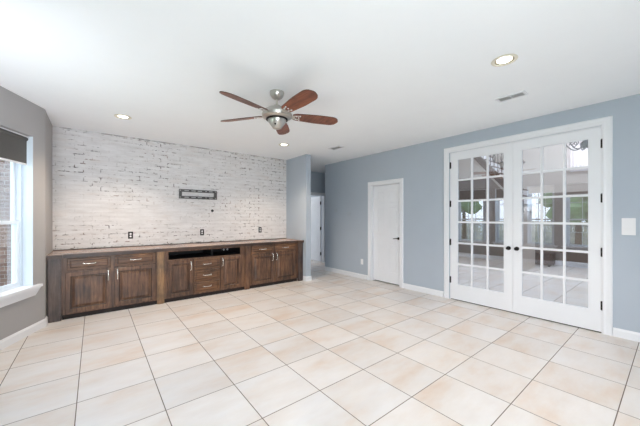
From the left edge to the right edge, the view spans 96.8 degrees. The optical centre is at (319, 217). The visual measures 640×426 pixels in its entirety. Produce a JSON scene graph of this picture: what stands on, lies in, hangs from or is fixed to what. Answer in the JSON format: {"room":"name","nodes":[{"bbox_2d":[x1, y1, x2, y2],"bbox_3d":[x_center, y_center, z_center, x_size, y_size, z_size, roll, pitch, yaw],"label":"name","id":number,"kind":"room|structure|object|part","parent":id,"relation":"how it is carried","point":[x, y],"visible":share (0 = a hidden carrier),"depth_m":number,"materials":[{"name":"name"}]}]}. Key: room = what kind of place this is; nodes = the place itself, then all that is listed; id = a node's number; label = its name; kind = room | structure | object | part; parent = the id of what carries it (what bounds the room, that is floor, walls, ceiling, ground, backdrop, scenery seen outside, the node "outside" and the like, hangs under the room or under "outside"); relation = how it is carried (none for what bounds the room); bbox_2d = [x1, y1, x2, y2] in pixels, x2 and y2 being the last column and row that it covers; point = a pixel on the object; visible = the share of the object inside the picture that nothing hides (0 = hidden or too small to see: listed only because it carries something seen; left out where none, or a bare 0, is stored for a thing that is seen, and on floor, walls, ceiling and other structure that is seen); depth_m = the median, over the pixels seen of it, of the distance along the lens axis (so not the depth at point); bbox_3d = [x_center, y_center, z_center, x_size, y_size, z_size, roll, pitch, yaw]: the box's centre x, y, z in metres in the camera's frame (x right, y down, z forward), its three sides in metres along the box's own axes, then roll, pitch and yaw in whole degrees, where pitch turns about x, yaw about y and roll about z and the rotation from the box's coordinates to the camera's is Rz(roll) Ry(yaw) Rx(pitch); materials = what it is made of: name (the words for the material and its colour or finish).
{"room":"living room","nodes":[
{"label":"living room","id":0,"kind":"room"},
{"bbox_2d":[0,86,44,339],"bbox_3d":[-3.447,0.003,3.000,0.200,2.755,1.210,0,0,-14],"label":"wall","id":1,"kind":"structure","parent":0,"point":[18,114],"depth_m":3.43,"materials":[{"name":"grey paint"}]},
{"bbox_2d":[0,136,42,307],"bbox_3d":[-3.413,-0.018,2.992,0.242,1.905,0.990,0,0,-14],"label":"window","id":2,"kind":"structure","parent":1,"relation":"in","point":[21,287],"depth_m":3.35,"materials":[{"name":"white plastic"}]},
{"bbox_3d":[-3.502,-0.428,2.971,0.030,1.014,0.760,0,0,-14],"label":"sash","id":3,"kind":"part","parent":2,"relation":"part of","materials":[{"name":"white plastic"}]},
{"bbox_3d":[-3.470,0.417,2.979,0.030,0.766,0.760,0,0,-14],"label":"sash","id":4,"kind":"part","parent":2,"relation":"part of","materials":[{"name":"white plastic"}]},
{"bbox_2d":[0,127,28,164],"bbox_3d":[-3.400,-0.790,2.993,0.056,0.340,0.803,0,0,-14],"label":"roller shade","id":5,"kind":"object","parent":2,"relation":"attached to","point":[13,146],"visible":1,"depth_m":3.19,"materials":[{"name":"grey fabric"}]},
{"bbox_3d":[-3.440,-0.068,2.986,0.188,1.805,0.830,0,0,-14],"label":"frame","id":6,"kind":"part","parent":2,"relation":"part of","materials":[{"name":"white plastic"}]},
{"bbox_3d":[-3.370,0.828,3.003,0.152,0.030,0.990,0,0,-14],"label":"sill","id":7,"kind":"part","parent":2,"relation":"part of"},
{"bbox_2d":[0,318,46,350],"bbox_3d":[-3.343,1.330,3.030,0.016,0.100,1.200,0,0,-14],"label":"baseboard","id":8,"kind":"structure","parent":1,"relation":"attached to","point":[31,329],"depth_m":3.23,"materials":[{"name":"white wood"}]},
{"bbox_2d":[45,110,51,316],"bbox_3d":[-3.796,0.003,3.894,0.120,2.755,0.830,0,0,-38],"label":"wall","id":9,"kind":"structure","parent":0,"point":[48,126],"depth_m":3.80,"materials":[{"name":"grey paint"}]},
{"bbox_2d":[52,126,285,250],"bbox_3d":[-2.495,0.003,5.552,4.200,2.755,0.150,0,0,-38],"label":"brick wall","id":10,"kind":"structure","parent":0,"point":[106,187],"depth_m":5.09,"materials":[{"name":"white brick"}]},
{"bbox_2d":[128,232,132,238],"bbox_3d":[-3.239,0.302,4.857,0.072,0.120,0.011,0,0,-38],"label":"wall outlet","id":11,"kind":"object","parent":10,"relation":"attached to","point":[130,234],"visible":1,"depth_m":4.86,"materials":[{"name":"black plastic"}]},
{"bbox_2d":[179,189,216,199],"bbox_3d":[-2.366,-0.449,5.540,0.705,0.176,0.028,0,0,-38],"label":"wall bracket","id":12,"kind":"object","parent":10,"relation":"attached to","point":[180,190],"visible":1,"depth_m":5.52,"materials":[{"name":"grey metal"}]},
{"bbox_2d":[286,154,310,278],"bbox_3d":[-1.559,0.003,7.849,0.125,2.755,4.200,0,0,-38],"label":"wall column","id":13,"kind":"structure","parent":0,"point":[298,169],"depth_m":6.33,"materials":[{"name":"blue paint"}]},
{"bbox_2d":[311,171,324,195],"bbox_3d":[-0.216,0.003,8.590,2.900,2.755,0.120,0,0,-38],"label":"wall","id":14,"kind":"structure","parent":0,"point":[317,178],"depth_m":8.64,"materials":[{"name":"blue paint"}]},
{"bbox_2d":[311,197,320,260],"bbox_3d":[-0.215,0.355,9.165,0.042,2.020,0.770,0,0,-38],"label":"door","id":15,"kind":"structure","parent":14,"relation":"in","point":[315,201],"depth_m":9.02,"materials":[{"name":"white paint"}]},
{"bbox_3d":[-0.119,0.095,9.044,0.027,0.600,0.220,0,0,-38],"label":"panel","id":16,"kind":"part","parent":15,"relation":"part of","materials":[{"name":"white wood"}]},
{"bbox_3d":[-0.119,0.845,9.044,0.027,0.600,0.220,0,0,-38],"label":"panel","id":17,"kind":"part","parent":15,"relation":"part of","materials":[{"name":"white wood"}]},
{"bbox_2d":[311,192,324,261],"bbox_3d":[-0.219,0.312,8.578,0.950,2.135,0.136,0,0,-38],"label":"door frame","id":18,"kind":"structure","parent":14,"relation":"attached to","point":[322,196],"depth_m":8.80,"materials":[{"name":"white wood"}]},
{"bbox_2d":[0,0,639,172],"bbox_3d":[-0.067,-1.435,4.385,8.050,0.120,13.450,0,0,-38],"label":"ceiling","id":19,"kind":"structure","parent":0,"point":[393,74],"depth_m":2.57,"materials":[{"name":"white paint"}]},
{"bbox_2d":[114,114,131,119],"bbox_3d":[-2.681,-1.369,3.866,0.200,0.010,0.200,0,0,-38],"label":"recessed light","id":20,"kind":"object","parent":19,"relation":"in","point":[121,116],"visible":1,"depth_m":3.85,"materials":[{"name":"white"}]},
{"bbox_2d":[219,89,337,134],"bbox_3d":[-0.443,-1.171,3.070,1.364,0.406,1.316,0,0,-38],"label":"ceiling fan","id":21,"kind":"object","parent":19,"relation":"hanging from","point":[277,116],"visible":1,"depth_m":3.03,"materials":[{"name":"brown wood"}]},
{"bbox_3d":[-0.896,-1.125,3.252,0.539,0.046,0.155,0,0,18],"label":"fan blade","id":22,"kind":"part","parent":21,"relation":"part of","materials":[{"name":"brown wood"}]},
{"bbox_3d":[-0.731,-1.125,2.756,0.155,0.046,0.539,0,0,36],"label":"fan blade","id":23,"kind":"part","parent":21,"relation":"part of","materials":[{"name":"brown wood"}]},
{"bbox_3d":[-0.476,-1.125,3.562,0.155,0.046,0.539,0,0,0],"label":"fan blade","id":24,"kind":"part","parent":21,"relation":"part of","materials":[{"name":"brown wood"}]},
{"bbox_3d":[-0.208,-1.125,2.761,0.155,0.046,0.539,0,0,-36],"label":"fan blade","id":25,"kind":"part","parent":21,"relation":"part of","materials":[{"name":"brown wood"}]},
{"bbox_3d":[-0.051,-1.125,3.259,0.539,0.046,0.155,0,0,-18],"label":"fan blade","id":26,"kind":"part","parent":21,"relation":"part of","materials":[{"name":"brown wood"}]},
{"bbox_2d":[328,145,343,149],"bbox_3d":[0.315,-1.369,5.583,0.160,0.012,0.310,0,0,-38],"label":"ceiling vent","id":27,"kind":"object","parent":19,"relation":"in","point":[338,146],"visible":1,"depth_m":5.55,"materials":[{"name":"white metal"}]},
{"bbox_2d":[491,54,517,66],"bbox_3d":[1.607,-1.369,2.478,0.200,0.010,0.200,0,0,-38],"label":"recessed light","id":28,"kind":"object","parent":19,"relation":"in","point":[504,61],"visible":1,"depth_m":2.48,"materials":[{"name":"white"}]},
{"bbox_2d":[495,90,527,102],"bbox_3d":[2.170,-1.369,3.221,0.145,0.012,0.285,0,0,-38],"label":"ceiling vent","id":29,"kind":"object","parent":19,"relation":"in","point":[520,93],"visible":1,"depth_m":3.21,"materials":[{"name":"white metal"}]},
{"bbox_2d":[0,256,639,425],"bbox_3d":[1.557,1.430,5.676,11.900,0.100,13.450,0,0,-38],"label":"floor","id":30,"kind":"structure","parent":0,"point":[331,348],"depth_m":2.72,"materials":[{"name":"beige tile"}]},
{"bbox_2d":[48,252,163,322],"bbox_3d":[-3.235,0.964,4.399,1.363,0.833,0.726,0,0,-38],"label":"base cabinet","id":31,"kind":"object","parent":30,"relation":"on","point":[91,285],"visible":0.98,"depth_m":4.08,"materials":[{"name":"brown wood"}]},
{"bbox_3d":[-3.513,0.964,3.760,0.133,0.833,0.041,0,0,-38],"label":"post","id":32,"kind":"part","parent":31,"relation":"part of","materials":[{"name":"brown wood"}]},
{"bbox_3d":[-3.243,1.022,3.989,0.495,0.547,0.018,0,0,-38],"label":"door","id":33,"kind":"part","parent":31,"relation":"part of","materials":[{"name":"brown wood"}]},
{"bbox_3d":[-3.238,0.640,3.994,0.477,0.164,0.018,0,0,-38],"label":"drawer","id":34,"kind":"part","parent":31,"relation":"part of","materials":[{"name":"brown wood"}]},
{"bbox_3d":[-2.809,0.635,4.334,0.518,0.162,0.018,0,0,-38],"label":"drawer","id":35,"kind":"part","parent":31,"relation":"part of","materials":[{"name":"brown wood"}]},
{"bbox_3d":[-2.809,1.018,4.334,0.522,0.555,0.018,0,0,-38],"label":"door","id":36,"kind":"part","parent":31,"relation":"part of","materials":[{"name":"brown wood"}]},
{"bbox_3d":[-2.545,0.964,4.543,0.102,0.833,0.020,0,0,-38],"label":"post","id":37,"kind":"part","parent":31,"relation":"part of","materials":[{"name":"brown wood"}]},
{"bbox_2d":[164,246,243,302],"bbox_3d":[-2.172,0.964,5.244,1.348,0.833,0.726,0,0,-38],"label":"base cabinet","id":38,"kind":"object","parent":30,"relation":"on","point":[188,274],"visible":1,"depth_m":4.99,"materials":[{"name":"brown wood"}]},
{"bbox_2d":[46,238,303,259],"bbox_3d":[-2.177,0.517,5.240,4.084,0.058,0.730,0,0,-38],"label":"countertop","id":39,"kind":"structure","parent":38,"relation":"on","point":[60,254],"depth_m":4.71,"materials":[{"name":"brown wood"}]},
{"bbox_3d":[-2.400,0.492,5.520,4.080,0.008,0.014,0,0,-38],"label":"worktop trim strip","id":40,"kind":"part","parent":39,"relation":"part of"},
{"bbox_3d":[-2.318,1.006,4.724,0.377,0.577,0.018,0,0,-38],"label":"door","id":41,"kind":"part","parent":38,"relation":"part of","materials":[{"name":"brown wood"}]},
{"bbox_3d":[-1.982,1.200,4.991,0.430,0.189,0.018,0,0,-38],"label":"drawer","id":42,"kind":"part","parent":38,"relation":"part of","materials":[{"name":"brown wood"}]},
{"bbox_3d":[-1.982,1.004,4.991,0.430,0.184,0.018,0,0,-38],"label":"drawer","id":43,"kind":"part","parent":38,"relation":"part of","materials":[{"name":"brown wood"}]},
{"bbox_3d":[-1.982,0.810,4.991,0.430,0.184,0.018,0,0,-38],"label":"drawer","id":44,"kind":"part","parent":38,"relation":"part of","materials":[{"name":"brown wood"}]},
{"bbox_3d":[-1.645,1.006,5.259,0.377,0.577,0.018,0,0,-38],"label":"door","id":45,"kind":"part","parent":38,"relation":"part of","materials":[{"name":"brown wood"}]},
{"bbox_2d":[244,243,302,289],"bbox_3d":[-1.114,0.964,6.084,1.351,0.833,0.726,0,0,-38],"label":"base cabinet","id":46,"kind":"object","parent":30,"relation":"on","point":[264,265],"visible":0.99,"depth_m":5.79,"materials":[{"name":"brown wood"}]},
{"bbox_3d":[-1.398,0.964,5.454,0.107,0.833,0.020,0,0,-38],"label":"post","id":47,"kind":"part","parent":46,"relation":"part of","materials":[{"name":"brown wood"}]},
{"bbox_3d":[-1.139,0.628,5.661,0.476,0.152,0.018,0,0,-38],"label":"drawer","id":48,"kind":"part","parent":46,"relation":"part of","materials":[{"name":"brown wood"}]},
{"bbox_3d":[-1.139,1.010,5.661,0.480,0.570,0.018,0,0,-38],"label":"door","id":49,"kind":"part","parent":46,"relation":"part of","materials":[{"name":"brown wood"}]},
{"bbox_3d":[-0.727,0.626,5.989,0.488,0.148,0.018,0,0,-38],"label":"drawer","id":50,"kind":"part","parent":46,"relation":"part of","materials":[{"name":"brown wood"}]},
{"bbox_3d":[-0.726,1.008,5.989,0.495,0.575,0.018,0,0,-38],"label":"door","id":51,"kind":"part","parent":46,"relation":"part of","materials":[{"name":"brown wood"}]},
{"bbox_3d":[-0.429,0.964,6.211,0.120,0.833,0.041,0,0,-38],"label":"post","id":52,"kind":"part","parent":46,"relation":"part of","materials":[{"name":"brown wood"}]},
{"bbox_2d":[473,153,536,270],"bbox_3d":[4.758,-1.216,8.443,1.045,5.192,2.541,0,0,-38],"label":"staircase","id":53,"kind":"structure","parent":30,"relation":"on","point":[495,168],"depth_m":7.61,"materials":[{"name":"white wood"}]},
{"bbox_2d":[535,251,555,266],"bbox_3d":[6.436,1.195,8.281,0.520,0.370,0.600,0,0,-38],"label":"wooden chest","id":54,"kind":"object","parent":30,"relation":"on","point":[548,257],"visible":0.53,"depth_m":8.03,"materials":[{"name":"brown wood"}]},
{"bbox_3d":[6.436,1.039,8.281,0.520,0.058,0.600,0,0,-38],"label":"lid","id":55,"kind":"part","parent":54,"relation":"part of","materials":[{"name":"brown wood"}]},
{"bbox_2d":[459,178,503,255],"bbox_3d":[5.413,0.030,9.825,0.299,2.700,2.610,0,0,-38],"label":"wall","id":56,"kind":"structure","parent":0,"point":[496,208],"depth_m":9.58,"materials":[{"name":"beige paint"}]},
{"bbox_2d":[459,252,503,260],"bbox_3d":[5.299,1.310,9.715,0.016,0.140,2.580,0,0,-38],"label":"baseboard","id":57,"kind":"structure","parent":56,"relation":"attached to","point":[481,256],"depth_m":9.54,"materials":[{"name":"white wood"}]},
{"bbox_2d":[325,94,639,332],"bbox_3d":[2.979,0.003,3.967,0.120,2.755,9.005,0,0,-38],"label":"wall","id":58,"kind":"structure","parent":0,"point":[420,166],"depth_m":5.12,"materials":[{"name":"blue paint"}]},
{"bbox_2d":[368,178,402,287],"bbox_3d":[1.387,0.301,5.955,0.140,2.157,0.919,0,0,-38],"label":"door frame","id":59,"kind":"structure","parent":58,"relation":"attached to","point":[400,180],"depth_m":5.99,"materials":[{"name":"white wood"}]},
{"bbox_2d":[373,184,398,284],"bbox_3d":[1.401,0.348,5.967,0.098,2.064,0.726,0,0,-38],"label":"door","id":60,"kind":"structure","parent":58,"relation":"in","point":[385,197],"depth_m":5.97,"materials":[{"name":"white paint"}]},
{"bbox_3d":[1.320,-0.437,6.096,0.029,0.254,0.203,0,0,-38],"label":"panel","id":61,"kind":"part","parent":60,"relation":"part of","materials":[{"name":"white wood"}]},
{"bbox_3d":[1.320,0.090,6.096,0.029,0.600,0.203,0,0,-38],"label":"panel","id":62,"kind":"part","parent":60,"relation":"part of","materials":[{"name":"white wood"}]},
{"bbox_3d":[1.320,0.840,6.096,0.029,0.600,0.203,0,0,-38],"label":"panel","id":63,"kind":"part","parent":60,"relation":"part of","materials":[{"name":"white wood"}]},
{"bbox_3d":[1.508,-0.437,5.859,0.029,0.254,0.203,0,0,-38],"label":"panel","id":64,"kind":"part","parent":60,"relation":"part of","materials":[{"name":"white wood"}]},
{"bbox_3d":[1.508,0.090,5.859,0.029,0.600,0.203,0,0,-38],"label":"panel","id":65,"kind":"part","parent":60,"relation":"part of","materials":[{"name":"white wood"}]},
{"bbox_3d":[1.508,0.840,5.859,0.029,0.600,0.203,0,0,-38],"label":"panel","id":66,"kind":"part","parent":60,"relation":"part of","materials":[{"name":"white wood"}]},
{"bbox_2d":[450,143,512,312],"bbox_3d":[2.492,0.148,4.470,0.104,2.461,0.932,0,0,-38],"label":"door","id":67,"kind":"structure","parent":58,"relation":"in","point":[498,300],"depth_m":4.39,"materials":[{"name":"white paint"},{"name":"clear glass"},{"name":"dark metal"}]},
{"bbox_2d":[325,266,639,341],"bbox_3d":[2.910,1.330,3.944,0.016,0.100,8.955,0,0,-38],"label":"baseboard","id":68,"kind":"structure","parent":58,"relation":"attached to","point":[621,333],"depth_m":5.12,"materials":[{"name":"white wood"}]},
{"bbox_2d":[444,115,612,335],"bbox_3d":[2.821,0.094,4.149,0.140,2.572,2.047,0,0,-38],"label":"door frame","id":69,"kind":"structure","parent":58,"relation":"attached to","point":[606,123],"depth_m":3.37,"materials":[{"name":"white wood"}]},
{"bbox_2d":[513,127,601,332],"bbox_3d":[3.075,0.148,3.737,0.104,2.461,0.936,0,0,-38],"label":"door","id":70,"kind":"structure","parent":58,"relation":"in","point":[589,318],"depth_m":3.67,"materials":[{"name":"white paint"},{"name":"clear glass"},{"name":"dark metal"}]},
{"bbox_2d":[622,218,635,234],"bbox_3d":[3.490,0.103,3.214,0.014,0.194,0.110,0,0,-38],"label":"light switch","id":71,"kind":"object","parent":58,"relation":"attached to","point":[628,224],"visible":1,"depth_m":3.21,"materials":[{"name":"white plastic"}]},
{"bbox_2d":[459,143,587,262],"bbox_3d":[7.067,-1.220,8.105,0.150,5.200,9.100,0,0,-38],"label":"wall","id":72,"kind":"structure","parent":0,"point":[576,182],"depth_m":8.26,"materials":[{"name":"beige paint"}]},
{"bbox_2d":[554,260,587,267],"bbox_3d":[8.090,1.310,6.684,0.016,0.140,5.600,0,0,-38],"label":"baseboard","id":73,"kind":"structure","parent":72,"relation":"attached to","point":[557,262],"depth_m":7.94,"materials":[{"name":"white wood"}]},
{"bbox_2d":[567,141,587,170],"bbox_3d":[7.547,-2.406,7.235,0.044,2.192,2.040,0,0,-38],"label":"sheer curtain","id":74,"kind":"object","parent":72,"relation":"hanging from","point":[578,158],"visible":0.15,"depth_m":7.83,"materials":[{"name":"fabric"}]},
{"bbox_3d":[5.076,-3.870,5.981,5.910,0.100,8.450,0,0,-38],"label":"ceiling","id":75,"kind":"structure","parent":0,"visible":0},
{"bbox_2d":[566,140,587,150],"bbox_3d":[5.169,-2.569,5.550,0.671,2.498,0.700,0,0,-38],"label":"chandelier","id":76,"kind":"object","parent":75,"relation":"hanging from","point":[584,144],"visible":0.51,"depth_m":5.55,"materials":[{"name":"metal"}]},
{"bbox_3d":[5.087,-1.430,5.701,0.022,0.195,0.316,0,0,-29],"label":"arm","id":77,"kind":"part","parent":76,"relation":"part of","materials":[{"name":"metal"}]},
{"bbox_3d":[4.998,-1.430,5.555,0.315,0.195,0.021,0,0,1],"label":"arm","id":78,"kind":"part","parent":76,"relation":"part of","materials":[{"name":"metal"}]},
{"label":"outside","id":79,"kind":"structure","parent":0,"visible":0},
{"bbox_3d":[-13.478,1.610,-8.154,28.750,0.140,48.000,0,0,-38],"label":"lawn","id":80,"kind":"structure","parent":79,"visible":0},
{"bbox_2d":[0,160,10,285],"bbox_3d":[-6.909,-0.715,5.239,2.700,4.510,1.400,0,0,-38],"label":"house wing","id":81,"kind":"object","parent":80,"relation":"on","point":[5,230],"visible":0.02,"depth_m":5.44}
]}

